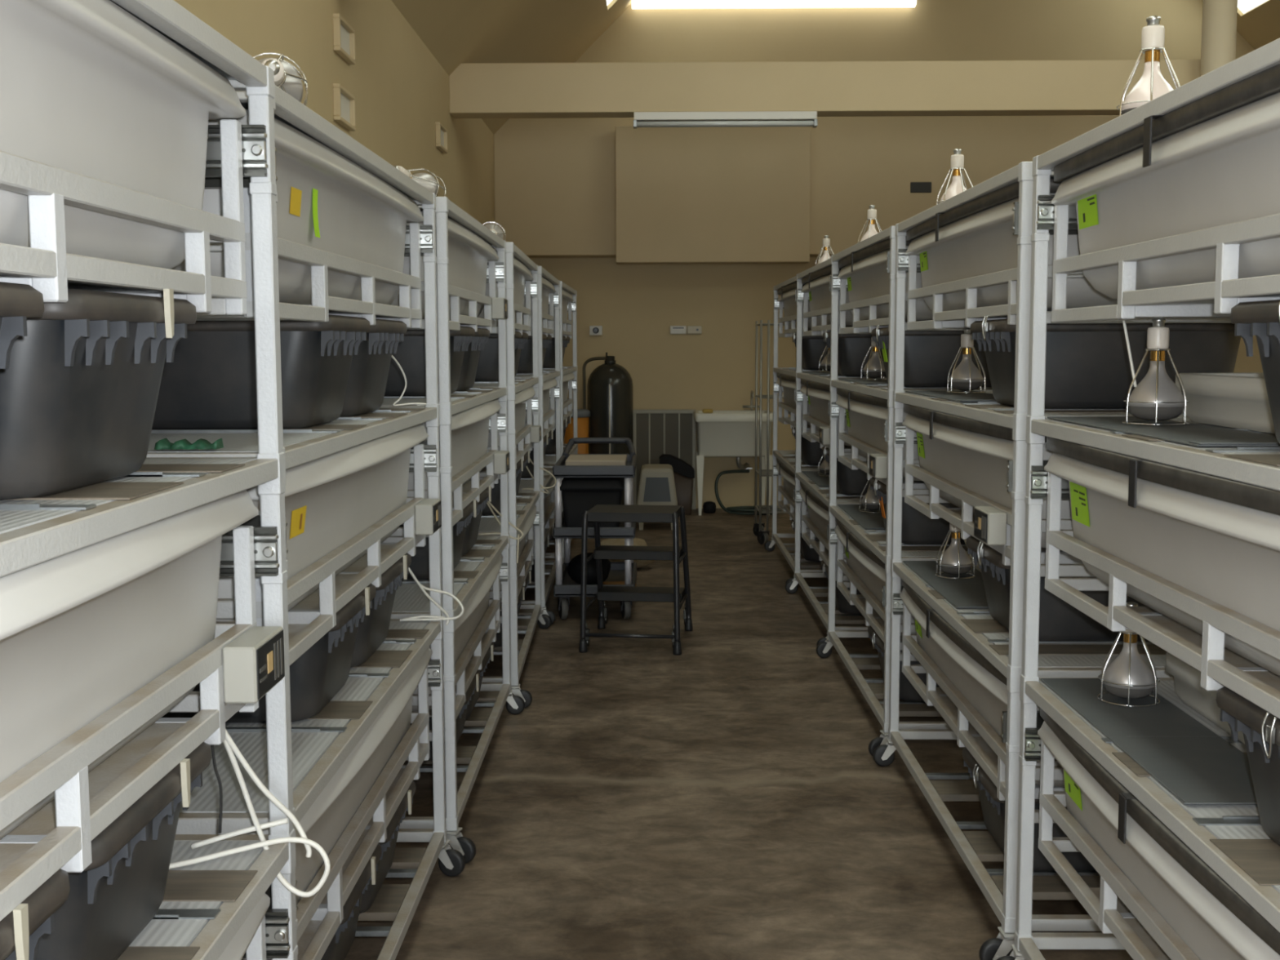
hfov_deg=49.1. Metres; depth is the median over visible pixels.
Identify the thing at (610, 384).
tank
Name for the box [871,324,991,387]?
storage bin
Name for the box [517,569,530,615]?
storage bin
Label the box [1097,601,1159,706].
heat lamp
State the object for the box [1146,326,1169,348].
socket
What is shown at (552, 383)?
tub
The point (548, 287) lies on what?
tub
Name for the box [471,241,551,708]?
rack
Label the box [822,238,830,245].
socket
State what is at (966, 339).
socket
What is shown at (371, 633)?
storage bin
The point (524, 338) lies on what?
storage bin
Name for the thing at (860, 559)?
tub
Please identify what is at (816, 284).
tub
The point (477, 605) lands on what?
tub
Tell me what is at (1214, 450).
shelf
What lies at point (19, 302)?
storage bin
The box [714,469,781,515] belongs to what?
garden hose
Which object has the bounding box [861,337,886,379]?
heat lamp
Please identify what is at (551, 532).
storage bin
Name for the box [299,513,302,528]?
print
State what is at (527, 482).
shelf
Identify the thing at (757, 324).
shelf
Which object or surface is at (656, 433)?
radiator
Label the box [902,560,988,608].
mat
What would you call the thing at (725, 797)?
floor
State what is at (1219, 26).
column
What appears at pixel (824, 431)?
thermostat box
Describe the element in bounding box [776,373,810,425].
tub
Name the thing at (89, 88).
tub
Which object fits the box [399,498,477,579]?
storage bin
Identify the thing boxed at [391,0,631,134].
ceiling
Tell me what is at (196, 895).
shelf
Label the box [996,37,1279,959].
rack
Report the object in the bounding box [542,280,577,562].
rack
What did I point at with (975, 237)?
tub
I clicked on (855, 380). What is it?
mat
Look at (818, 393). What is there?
tub
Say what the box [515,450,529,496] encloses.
storage bin
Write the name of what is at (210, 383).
storage bin
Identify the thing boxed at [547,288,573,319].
tub
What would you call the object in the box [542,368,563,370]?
shelf
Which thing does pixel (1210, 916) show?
tub
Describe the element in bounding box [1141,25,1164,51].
socket
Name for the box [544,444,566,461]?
shelf
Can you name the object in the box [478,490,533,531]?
shelf
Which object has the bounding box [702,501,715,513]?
plastic pot
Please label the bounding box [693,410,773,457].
basin
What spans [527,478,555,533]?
tub
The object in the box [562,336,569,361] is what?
storage bin
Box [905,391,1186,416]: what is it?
shelf
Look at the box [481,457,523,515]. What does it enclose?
storage bin
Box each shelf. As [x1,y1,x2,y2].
[0,457,256,533]
[128,840,263,946]
[147,406,425,452]
[179,620,429,813]
[381,393,478,405]
[391,535,500,612]
[472,380,524,386]
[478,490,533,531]
[515,374,533,377]
[519,462,555,488]
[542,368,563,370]
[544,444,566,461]
[755,323,784,325]
[755,395,783,398]
[755,469,777,476]
[755,505,790,513]
[777,450,819,470]
[801,471,862,502]
[802,372,886,378]
[836,505,972,556]
[837,379,992,391]
[902,562,1165,667]
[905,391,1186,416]
[1039,680,1279,893]
[1045,418,1279,454]
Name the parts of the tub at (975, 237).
lid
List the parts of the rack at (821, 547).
post, shelf frame, frame, drawer frame, drawer frame, shelf frame, drawer frame, shelf frame, post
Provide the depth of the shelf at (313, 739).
2.74 m
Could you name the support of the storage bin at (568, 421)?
on the rack at (565, 324)
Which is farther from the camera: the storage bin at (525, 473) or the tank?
the tank
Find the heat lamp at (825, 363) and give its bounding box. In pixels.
[818,345,830,372]
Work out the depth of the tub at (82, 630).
1.52 m
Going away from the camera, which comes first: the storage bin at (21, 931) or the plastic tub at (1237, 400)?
the storage bin at (21, 931)
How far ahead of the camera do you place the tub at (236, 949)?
1.98 m
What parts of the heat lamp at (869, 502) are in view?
bulb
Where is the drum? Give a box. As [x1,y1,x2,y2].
[564,408,590,453]
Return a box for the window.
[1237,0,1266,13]
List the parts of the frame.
post, post, post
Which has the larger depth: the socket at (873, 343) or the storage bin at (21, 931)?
the socket at (873, 343)
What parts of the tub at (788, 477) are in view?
lid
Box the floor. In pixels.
[344,508,1133,959]
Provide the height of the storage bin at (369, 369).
0.227 m
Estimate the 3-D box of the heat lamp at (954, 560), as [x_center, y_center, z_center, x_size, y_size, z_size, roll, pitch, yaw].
[1.027,0.208,4.554,0.127,0.210,0.127,1,6,15]
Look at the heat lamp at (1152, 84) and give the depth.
2.63 m
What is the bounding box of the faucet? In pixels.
[742,390,759,410]
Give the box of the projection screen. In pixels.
[615,125,810,264]
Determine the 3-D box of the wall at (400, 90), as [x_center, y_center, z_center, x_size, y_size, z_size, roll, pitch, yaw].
[-1.387,-0.584,4.352,0.100,3.330,16.750,0,6,1]
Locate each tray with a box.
[552,453,636,477]
[553,511,636,538]
[553,561,636,596]
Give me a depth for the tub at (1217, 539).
2.30 m
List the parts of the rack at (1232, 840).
post, shelf frame, drawer frame, shelf frame, shelf frame, frame, drawer frame, drawer frame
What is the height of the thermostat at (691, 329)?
0.072 m
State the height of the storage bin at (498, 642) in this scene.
0.236 m
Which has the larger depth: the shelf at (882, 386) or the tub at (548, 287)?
the tub at (548, 287)
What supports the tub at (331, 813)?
in the rack at (321, 743)
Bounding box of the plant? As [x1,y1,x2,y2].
[154,437,223,449]
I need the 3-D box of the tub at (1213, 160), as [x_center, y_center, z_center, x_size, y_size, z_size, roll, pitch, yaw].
[1.204,-0.455,2.286,0.703,0.299,1.559,0,6,1]
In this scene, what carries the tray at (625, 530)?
on the utility cart
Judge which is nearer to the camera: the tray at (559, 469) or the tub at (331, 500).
the tub at (331, 500)
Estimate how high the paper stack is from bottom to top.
0.045 m
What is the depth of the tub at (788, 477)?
9.22 m
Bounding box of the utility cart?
[552,437,636,619]
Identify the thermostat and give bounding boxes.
[670,325,686,333]
[687,325,702,333]
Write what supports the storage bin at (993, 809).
on the rack at (997, 757)
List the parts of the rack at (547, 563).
drawer frame, shelf frame, shelf frame, drawer frame, drawer frame, post, frame, shelf frame, post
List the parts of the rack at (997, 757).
post, frame, drawer frame, shelf frame, drawer frame, post, shelf frame, shelf frame, drawer frame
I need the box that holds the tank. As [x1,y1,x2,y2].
[582,352,633,504]
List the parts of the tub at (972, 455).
lid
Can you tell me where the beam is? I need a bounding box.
[448,59,1200,118]
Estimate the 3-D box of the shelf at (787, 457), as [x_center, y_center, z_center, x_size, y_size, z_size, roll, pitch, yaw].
[1.310,-0.131,9.277,0.656,0.013,1.596,0,6,1]
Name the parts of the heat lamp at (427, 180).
bulb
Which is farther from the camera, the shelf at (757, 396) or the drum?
the drum
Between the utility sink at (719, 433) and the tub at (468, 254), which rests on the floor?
the utility sink at (719, 433)
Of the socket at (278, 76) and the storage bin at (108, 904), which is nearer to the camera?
the storage bin at (108, 904)
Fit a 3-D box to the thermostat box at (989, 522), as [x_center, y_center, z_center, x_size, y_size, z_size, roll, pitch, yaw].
[0.881,0.114,3.526,0.049,0.080,0.150,0,6,1]
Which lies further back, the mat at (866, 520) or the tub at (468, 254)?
the mat at (866, 520)
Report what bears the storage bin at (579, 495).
on the utility cart
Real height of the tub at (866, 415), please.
0.315 m
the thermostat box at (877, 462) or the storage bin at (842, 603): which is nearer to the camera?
the thermostat box at (877, 462)
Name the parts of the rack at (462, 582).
shelf frame, drawer frame, post, shelf frame, drawer frame, shelf frame, panel, drawer frame, frame, post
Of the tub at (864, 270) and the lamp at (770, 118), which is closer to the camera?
the tub at (864, 270)
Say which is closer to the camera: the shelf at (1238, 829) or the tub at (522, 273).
the shelf at (1238, 829)
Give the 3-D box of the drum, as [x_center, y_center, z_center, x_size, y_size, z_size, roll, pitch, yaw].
[-0.549,-0.142,12.149,0.244,0.940,0.244,0,6,1]
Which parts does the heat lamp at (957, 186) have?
bulb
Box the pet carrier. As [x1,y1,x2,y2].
[636,464,677,529]
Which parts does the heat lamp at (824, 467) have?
bulb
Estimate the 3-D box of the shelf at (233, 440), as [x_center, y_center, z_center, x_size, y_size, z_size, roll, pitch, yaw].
[-0.923,-0.116,3.044,0.656,0.013,1.596,0,6,1]
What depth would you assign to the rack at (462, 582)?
4.51 m
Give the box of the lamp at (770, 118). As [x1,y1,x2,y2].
[633,111,817,128]
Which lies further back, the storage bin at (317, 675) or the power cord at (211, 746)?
the storage bin at (317, 675)
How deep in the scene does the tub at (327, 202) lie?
2.78 m
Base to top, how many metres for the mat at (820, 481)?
0.007 m
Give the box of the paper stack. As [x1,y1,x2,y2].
[564,454,626,465]
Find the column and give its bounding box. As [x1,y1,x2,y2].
[1200,0,1237,76]
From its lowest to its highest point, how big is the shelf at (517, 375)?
0.013 m
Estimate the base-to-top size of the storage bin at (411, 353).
0.227 m
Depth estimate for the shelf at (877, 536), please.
5.30 m
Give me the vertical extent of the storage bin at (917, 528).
0.237 m
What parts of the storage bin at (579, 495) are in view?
lid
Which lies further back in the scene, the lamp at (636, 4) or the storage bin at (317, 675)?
the lamp at (636, 4)
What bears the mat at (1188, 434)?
on the rack at (1232, 840)
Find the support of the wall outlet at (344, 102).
attached to the wall at (400, 90)
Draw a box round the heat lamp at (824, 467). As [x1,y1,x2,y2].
[817,455,829,476]
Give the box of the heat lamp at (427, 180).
[393,165,445,196]
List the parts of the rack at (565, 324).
drawer frame, shelf frame, shelf frame, post, drawer frame, frame, shelf frame, post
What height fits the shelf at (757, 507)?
0.012 m
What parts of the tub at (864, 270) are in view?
lid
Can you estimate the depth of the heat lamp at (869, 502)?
6.29 m
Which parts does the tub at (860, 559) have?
lid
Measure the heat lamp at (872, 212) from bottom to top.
0.210 m
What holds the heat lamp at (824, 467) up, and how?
on the mat at (820, 481)
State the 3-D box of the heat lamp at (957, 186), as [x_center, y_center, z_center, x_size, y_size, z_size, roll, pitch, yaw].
[1.005,-0.944,4.441,0.127,0.210,0.127,0,6,4]
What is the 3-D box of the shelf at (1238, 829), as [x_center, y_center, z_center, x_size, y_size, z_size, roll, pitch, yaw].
[1.227,0.538,2.382,0.656,0.013,1.596,0,6,1]
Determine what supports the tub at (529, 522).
in the rack at (520, 506)
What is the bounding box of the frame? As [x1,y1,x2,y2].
[752,320,790,544]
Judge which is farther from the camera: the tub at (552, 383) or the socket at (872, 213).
the tub at (552, 383)
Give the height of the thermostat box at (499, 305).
0.080 m
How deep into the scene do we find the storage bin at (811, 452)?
8.73 m
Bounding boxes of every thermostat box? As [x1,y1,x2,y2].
[222,626,284,703]
[414,498,441,534]
[491,297,507,319]
[493,450,510,474]
[529,425,541,442]
[819,426,830,444]
[869,453,887,478]
[973,506,1007,545]
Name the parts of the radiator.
panel, panel, panel, panel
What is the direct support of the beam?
attached to the wall at (400, 90)
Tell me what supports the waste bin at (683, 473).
on the floor
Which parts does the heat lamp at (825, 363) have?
bulb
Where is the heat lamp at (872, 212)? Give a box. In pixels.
[857,204,881,243]
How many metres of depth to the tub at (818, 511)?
7.47 m
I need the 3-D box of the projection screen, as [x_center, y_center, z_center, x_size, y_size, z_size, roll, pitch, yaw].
[0.621,-2.442,12.031,1.653,1.145,0.272,0,6,1]
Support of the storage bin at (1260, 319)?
on the rack at (1232, 840)
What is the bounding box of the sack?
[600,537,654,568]
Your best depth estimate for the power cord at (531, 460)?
7.38 m
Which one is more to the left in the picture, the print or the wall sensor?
the print
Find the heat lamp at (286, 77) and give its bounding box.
[253,52,307,106]
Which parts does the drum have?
lid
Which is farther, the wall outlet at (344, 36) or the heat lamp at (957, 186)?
the wall outlet at (344, 36)
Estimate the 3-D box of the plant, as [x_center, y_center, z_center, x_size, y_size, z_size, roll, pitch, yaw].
[-0.729,-0.059,2.262,0.100,0.016,0.050,0,6,1]
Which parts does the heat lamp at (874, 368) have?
bulb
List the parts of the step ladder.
leg, leg, leg, leg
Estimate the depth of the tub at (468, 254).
4.65 m
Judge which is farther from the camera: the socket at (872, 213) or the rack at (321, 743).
the socket at (872, 213)
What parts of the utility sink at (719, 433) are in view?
leg, leg, leg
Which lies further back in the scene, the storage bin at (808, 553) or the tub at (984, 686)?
the storage bin at (808, 553)
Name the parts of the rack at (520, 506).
shelf frame, drawer frame, shelf frame, drawer frame, shelf frame, drawer frame, post, frame, post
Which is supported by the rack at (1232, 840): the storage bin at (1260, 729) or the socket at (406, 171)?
the storage bin at (1260, 729)
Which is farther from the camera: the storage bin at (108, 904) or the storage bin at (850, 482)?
the storage bin at (850, 482)
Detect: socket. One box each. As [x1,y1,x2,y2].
[261,57,284,85]
[396,165,409,177]
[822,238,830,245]
[867,208,876,218]
[871,337,876,346]
[949,522,960,531]
[951,154,964,168]
[960,333,973,346]
[1124,629,1134,632]
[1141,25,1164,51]
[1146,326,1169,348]
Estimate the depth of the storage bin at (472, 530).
5.09 m
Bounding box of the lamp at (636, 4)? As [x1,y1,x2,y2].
[631,0,916,8]
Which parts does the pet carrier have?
door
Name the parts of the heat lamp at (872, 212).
bulb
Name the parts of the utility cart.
handle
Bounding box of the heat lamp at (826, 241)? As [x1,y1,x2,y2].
[815,235,834,265]
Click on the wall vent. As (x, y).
(915, 187)
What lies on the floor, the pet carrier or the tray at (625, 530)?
the pet carrier
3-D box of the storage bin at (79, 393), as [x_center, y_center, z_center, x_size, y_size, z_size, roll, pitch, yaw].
[-0.890,-0.111,1.671,0.628,0.236,0.427,0,6,1]
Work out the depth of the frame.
10.47 m
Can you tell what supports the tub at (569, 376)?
in the rack at (565, 324)
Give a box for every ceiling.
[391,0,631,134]
[1236,0,1279,49]
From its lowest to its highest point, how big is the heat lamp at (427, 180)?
0.133 m
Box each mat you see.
[801,471,829,486]
[802,371,830,375]
[837,504,884,528]
[838,377,888,384]
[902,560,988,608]
[905,390,995,402]
[1040,678,1257,804]
[1047,416,1279,446]
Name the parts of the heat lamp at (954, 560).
bulb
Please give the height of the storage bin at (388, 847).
0.236 m
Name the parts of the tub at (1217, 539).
lid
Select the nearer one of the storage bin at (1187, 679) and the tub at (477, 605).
the storage bin at (1187, 679)
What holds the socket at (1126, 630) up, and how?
attached to the heat lamp at (1128, 676)
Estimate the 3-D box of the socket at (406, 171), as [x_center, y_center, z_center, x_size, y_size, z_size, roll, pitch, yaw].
[-0.718,-0.918,4.203,0.041,0.041,0.045,2,-9,20]
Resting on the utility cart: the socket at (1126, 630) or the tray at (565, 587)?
the tray at (565, 587)
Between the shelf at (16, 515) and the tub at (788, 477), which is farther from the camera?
the tub at (788, 477)
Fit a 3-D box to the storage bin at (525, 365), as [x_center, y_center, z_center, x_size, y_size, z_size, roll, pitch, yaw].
[-0.859,-0.730,8.100,0.620,0.227,0.427,0,6,0]
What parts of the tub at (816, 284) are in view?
lid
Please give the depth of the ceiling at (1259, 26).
11.99 m
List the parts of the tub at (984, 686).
lid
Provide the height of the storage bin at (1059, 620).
0.237 m
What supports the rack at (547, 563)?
on the floor
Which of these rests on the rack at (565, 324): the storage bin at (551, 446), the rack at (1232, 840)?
the storage bin at (551, 446)
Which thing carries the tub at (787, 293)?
in the rack at (787, 457)
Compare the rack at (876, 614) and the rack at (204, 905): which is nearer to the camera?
the rack at (204, 905)
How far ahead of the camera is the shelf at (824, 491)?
7.06 m
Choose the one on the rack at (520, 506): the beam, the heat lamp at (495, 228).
the heat lamp at (495, 228)
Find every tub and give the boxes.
[0,0,245,269]
[0,489,258,839]
[171,109,423,304]
[216,422,428,621]
[217,893,270,959]
[294,647,432,905]
[389,211,498,319]
[407,398,501,493]
[411,553,502,711]
[477,251,533,326]
[487,386,535,446]
[489,504,536,600]
[522,276,555,327]
[524,377,557,423]
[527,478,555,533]
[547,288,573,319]
[548,372,574,408]
[775,457,808,511]
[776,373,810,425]
[777,281,811,330]
[799,481,845,552]
[800,266,853,327]
[800,378,851,446]
[834,516,916,636]
[835,387,923,481]
[837,235,932,322]
[899,578,1064,786]
[902,403,1071,547]
[905,177,1117,311]
[1037,707,1279,959]
[1044,436,1279,676]
[1051,63,1279,299]
[1175,372,1275,433]
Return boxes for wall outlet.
[332,13,355,64]
[333,83,355,131]
[435,121,447,153]
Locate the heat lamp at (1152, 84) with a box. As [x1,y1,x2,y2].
[1115,15,1180,115]
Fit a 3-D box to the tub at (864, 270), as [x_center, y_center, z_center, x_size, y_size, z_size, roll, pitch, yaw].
[1.228,-0.790,5.733,0.703,0.299,1.559,0,6,1]
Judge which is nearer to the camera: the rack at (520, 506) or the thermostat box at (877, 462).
the thermostat box at (877, 462)
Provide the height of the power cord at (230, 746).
0.300 m
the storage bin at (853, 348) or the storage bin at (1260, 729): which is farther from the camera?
the storage bin at (853, 348)
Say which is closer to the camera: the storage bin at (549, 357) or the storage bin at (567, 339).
the storage bin at (549, 357)
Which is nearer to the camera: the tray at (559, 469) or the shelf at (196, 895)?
the shelf at (196, 895)
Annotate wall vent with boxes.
[910,182,931,192]
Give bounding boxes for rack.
[0,0,297,959]
[146,83,465,959]
[381,196,524,863]
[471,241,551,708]
[515,266,563,624]
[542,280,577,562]
[764,275,829,586]
[785,257,886,647]
[816,226,992,755]
[872,161,1231,959]
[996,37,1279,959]
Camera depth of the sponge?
12.17 m
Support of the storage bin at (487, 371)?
on the rack at (520, 506)
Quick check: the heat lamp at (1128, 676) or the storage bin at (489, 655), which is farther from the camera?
the storage bin at (489, 655)
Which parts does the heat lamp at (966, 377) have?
bulb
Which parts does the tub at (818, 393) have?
lid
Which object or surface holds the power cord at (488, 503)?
attached to the rack at (462, 582)
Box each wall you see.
[173,0,494,225]
[529,0,1262,508]
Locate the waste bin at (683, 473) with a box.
[659,453,694,515]
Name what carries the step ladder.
on the floor
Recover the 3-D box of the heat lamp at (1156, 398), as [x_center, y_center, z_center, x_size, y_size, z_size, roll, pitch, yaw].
[1.024,-0.216,2.773,0.127,0.210,0.127,-4,6,-31]
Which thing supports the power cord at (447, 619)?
hanging from the rack at (321, 743)
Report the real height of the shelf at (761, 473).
0.012 m
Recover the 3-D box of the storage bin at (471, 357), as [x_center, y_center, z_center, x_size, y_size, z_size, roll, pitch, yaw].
[-0.876,-0.440,5.117,0.620,0.227,0.427,0,6,0]
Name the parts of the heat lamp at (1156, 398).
cord, bulb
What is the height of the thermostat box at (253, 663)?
0.080 m
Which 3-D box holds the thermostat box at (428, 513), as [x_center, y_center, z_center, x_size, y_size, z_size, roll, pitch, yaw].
[-0.565,0.098,3.744,0.049,0.080,0.150,0,6,1]
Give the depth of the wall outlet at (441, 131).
8.92 m
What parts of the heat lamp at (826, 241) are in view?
bulb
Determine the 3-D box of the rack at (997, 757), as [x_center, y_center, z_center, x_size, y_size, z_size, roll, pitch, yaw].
[1.218,0.148,4.083,0.796,1.909,1.693,0,6,1]
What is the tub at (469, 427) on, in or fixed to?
in the rack at (462, 582)
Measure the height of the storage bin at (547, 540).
0.236 m
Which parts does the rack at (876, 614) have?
post, frame, drawer frame, drawer frame, post, shelf frame, shelf frame, drawer frame, shelf frame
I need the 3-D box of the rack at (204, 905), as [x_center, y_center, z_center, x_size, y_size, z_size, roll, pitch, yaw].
[-0.909,0.419,1.362,0.830,1.909,1.702,0,6,1]
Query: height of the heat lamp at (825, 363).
0.210 m
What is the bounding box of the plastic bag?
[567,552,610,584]
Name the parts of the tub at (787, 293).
lid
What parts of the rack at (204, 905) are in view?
drawer frame, drawer frame, shelf frame, panel, frame, shelf frame, drawer frame, post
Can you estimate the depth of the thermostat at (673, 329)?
12.64 m
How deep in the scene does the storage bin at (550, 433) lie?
8.64 m
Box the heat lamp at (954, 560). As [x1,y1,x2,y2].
[935,522,975,578]
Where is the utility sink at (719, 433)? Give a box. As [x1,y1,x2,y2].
[693,390,773,515]
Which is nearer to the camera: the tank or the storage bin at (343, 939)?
the storage bin at (343, 939)
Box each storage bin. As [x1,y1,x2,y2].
[0,281,44,368]
[0,288,196,499]
[0,868,70,959]
[36,742,211,959]
[151,314,370,429]
[161,583,376,722]
[320,844,382,959]
[339,319,407,417]
[350,552,411,667]
[359,781,415,913]
[384,325,475,396]
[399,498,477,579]
[410,670,479,760]
[455,328,489,391]
[461,485,492,555]
[465,642,493,719]
[475,331,521,382]
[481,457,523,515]
[492,586,524,647]
[514,332,528,376]
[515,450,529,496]
[516,333,546,373]
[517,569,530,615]
[520,434,547,478]
[528,536,549,582]
[542,334,551,364]
[542,335,565,368]
[543,429,552,461]
[544,525,553,557]
[545,418,566,454]
[560,477,624,527]
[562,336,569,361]
[563,415,570,440]
[791,332,827,370]
[791,426,825,466]
[791,519,821,561]
[820,560,862,614]
[822,329,886,377]
[822,445,869,495]
[867,625,940,701]
[869,476,966,544]
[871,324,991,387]
[961,747,1096,871]
[965,535,1149,641]
[970,315,1240,408]
[1165,652,1244,743]
[1215,686,1279,845]
[1230,299,1279,444]
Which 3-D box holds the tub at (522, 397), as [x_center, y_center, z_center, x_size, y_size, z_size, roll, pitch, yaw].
[-0.857,-0.267,6.501,0.704,0.314,1.559,0,6,-1]
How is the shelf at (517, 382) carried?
attached to the rack at (520, 506)
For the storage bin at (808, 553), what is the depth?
8.80 m
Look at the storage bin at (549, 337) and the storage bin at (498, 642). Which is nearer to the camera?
the storage bin at (498, 642)
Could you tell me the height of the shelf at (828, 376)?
0.013 m
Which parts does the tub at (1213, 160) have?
lid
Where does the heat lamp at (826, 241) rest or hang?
on the rack at (821, 547)
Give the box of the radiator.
[633,409,695,509]
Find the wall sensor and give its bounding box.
[589,325,602,335]
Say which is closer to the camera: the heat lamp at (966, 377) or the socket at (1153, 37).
the socket at (1153, 37)
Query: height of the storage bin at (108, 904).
0.236 m
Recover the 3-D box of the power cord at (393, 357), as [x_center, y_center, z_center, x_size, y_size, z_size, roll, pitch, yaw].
[-0.639,-0.276,3.707,0.044,0.167,0.186,3,6,28]
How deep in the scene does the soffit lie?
12.14 m
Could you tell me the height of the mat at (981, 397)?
0.007 m
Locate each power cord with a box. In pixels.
[168,728,330,897]
[210,745,222,833]
[391,355,426,406]
[400,567,463,625]
[478,501,523,563]
[521,457,555,493]
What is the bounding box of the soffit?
[493,115,1119,257]
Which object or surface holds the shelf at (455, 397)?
attached to the rack at (462, 582)
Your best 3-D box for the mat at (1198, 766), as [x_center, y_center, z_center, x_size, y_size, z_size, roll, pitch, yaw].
[1.012,0.492,2.739,0.216,0.007,0.875,0,6,1]
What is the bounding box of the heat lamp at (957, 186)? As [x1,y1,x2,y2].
[936,148,973,204]
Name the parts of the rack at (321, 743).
post, shelf frame, shelf frame, drawer frame, drawer frame, panel, frame, drawer frame, shelf frame, post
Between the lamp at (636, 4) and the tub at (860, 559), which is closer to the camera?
the tub at (860, 559)
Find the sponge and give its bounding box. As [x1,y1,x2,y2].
[702,408,712,413]
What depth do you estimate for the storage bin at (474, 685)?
4.69 m
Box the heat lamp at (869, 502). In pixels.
[859,480,881,512]
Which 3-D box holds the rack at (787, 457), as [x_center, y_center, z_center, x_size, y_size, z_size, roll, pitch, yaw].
[1.288,-0.352,9.236,0.794,1.909,1.734,0,6,1]
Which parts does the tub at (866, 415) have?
lid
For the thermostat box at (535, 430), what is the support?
attached to the rack at (520, 506)
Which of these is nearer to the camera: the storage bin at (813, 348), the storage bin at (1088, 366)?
the storage bin at (1088, 366)
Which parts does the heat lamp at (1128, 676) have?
bulb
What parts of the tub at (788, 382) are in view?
lid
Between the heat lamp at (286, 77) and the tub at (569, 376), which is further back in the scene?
the tub at (569, 376)
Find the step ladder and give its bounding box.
[578,504,693,655]
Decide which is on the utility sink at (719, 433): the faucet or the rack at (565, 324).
the faucet
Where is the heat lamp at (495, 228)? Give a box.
[483,221,506,239]
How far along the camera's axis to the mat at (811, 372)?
7.80 m
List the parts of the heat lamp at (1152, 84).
bulb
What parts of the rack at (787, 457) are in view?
post, shelf frame, frame, drawer frame, drawer frame, shelf frame, shelf frame, drawer frame, post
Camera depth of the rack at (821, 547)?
7.80 m
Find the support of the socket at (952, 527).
attached to the heat lamp at (954, 560)
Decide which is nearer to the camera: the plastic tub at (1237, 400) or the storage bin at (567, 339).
the plastic tub at (1237, 400)
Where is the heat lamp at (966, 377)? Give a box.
[946,328,986,393]
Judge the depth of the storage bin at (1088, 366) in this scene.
3.48 m
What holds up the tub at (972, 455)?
in the rack at (997, 757)
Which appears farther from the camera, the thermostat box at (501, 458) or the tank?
the tank
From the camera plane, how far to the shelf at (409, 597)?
4.52 m
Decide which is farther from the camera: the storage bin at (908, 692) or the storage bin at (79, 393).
the storage bin at (908, 692)
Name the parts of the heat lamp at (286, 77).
bulb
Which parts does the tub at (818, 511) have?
lid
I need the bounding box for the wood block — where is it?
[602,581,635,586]
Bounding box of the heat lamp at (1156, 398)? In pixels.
[1121,317,1189,425]

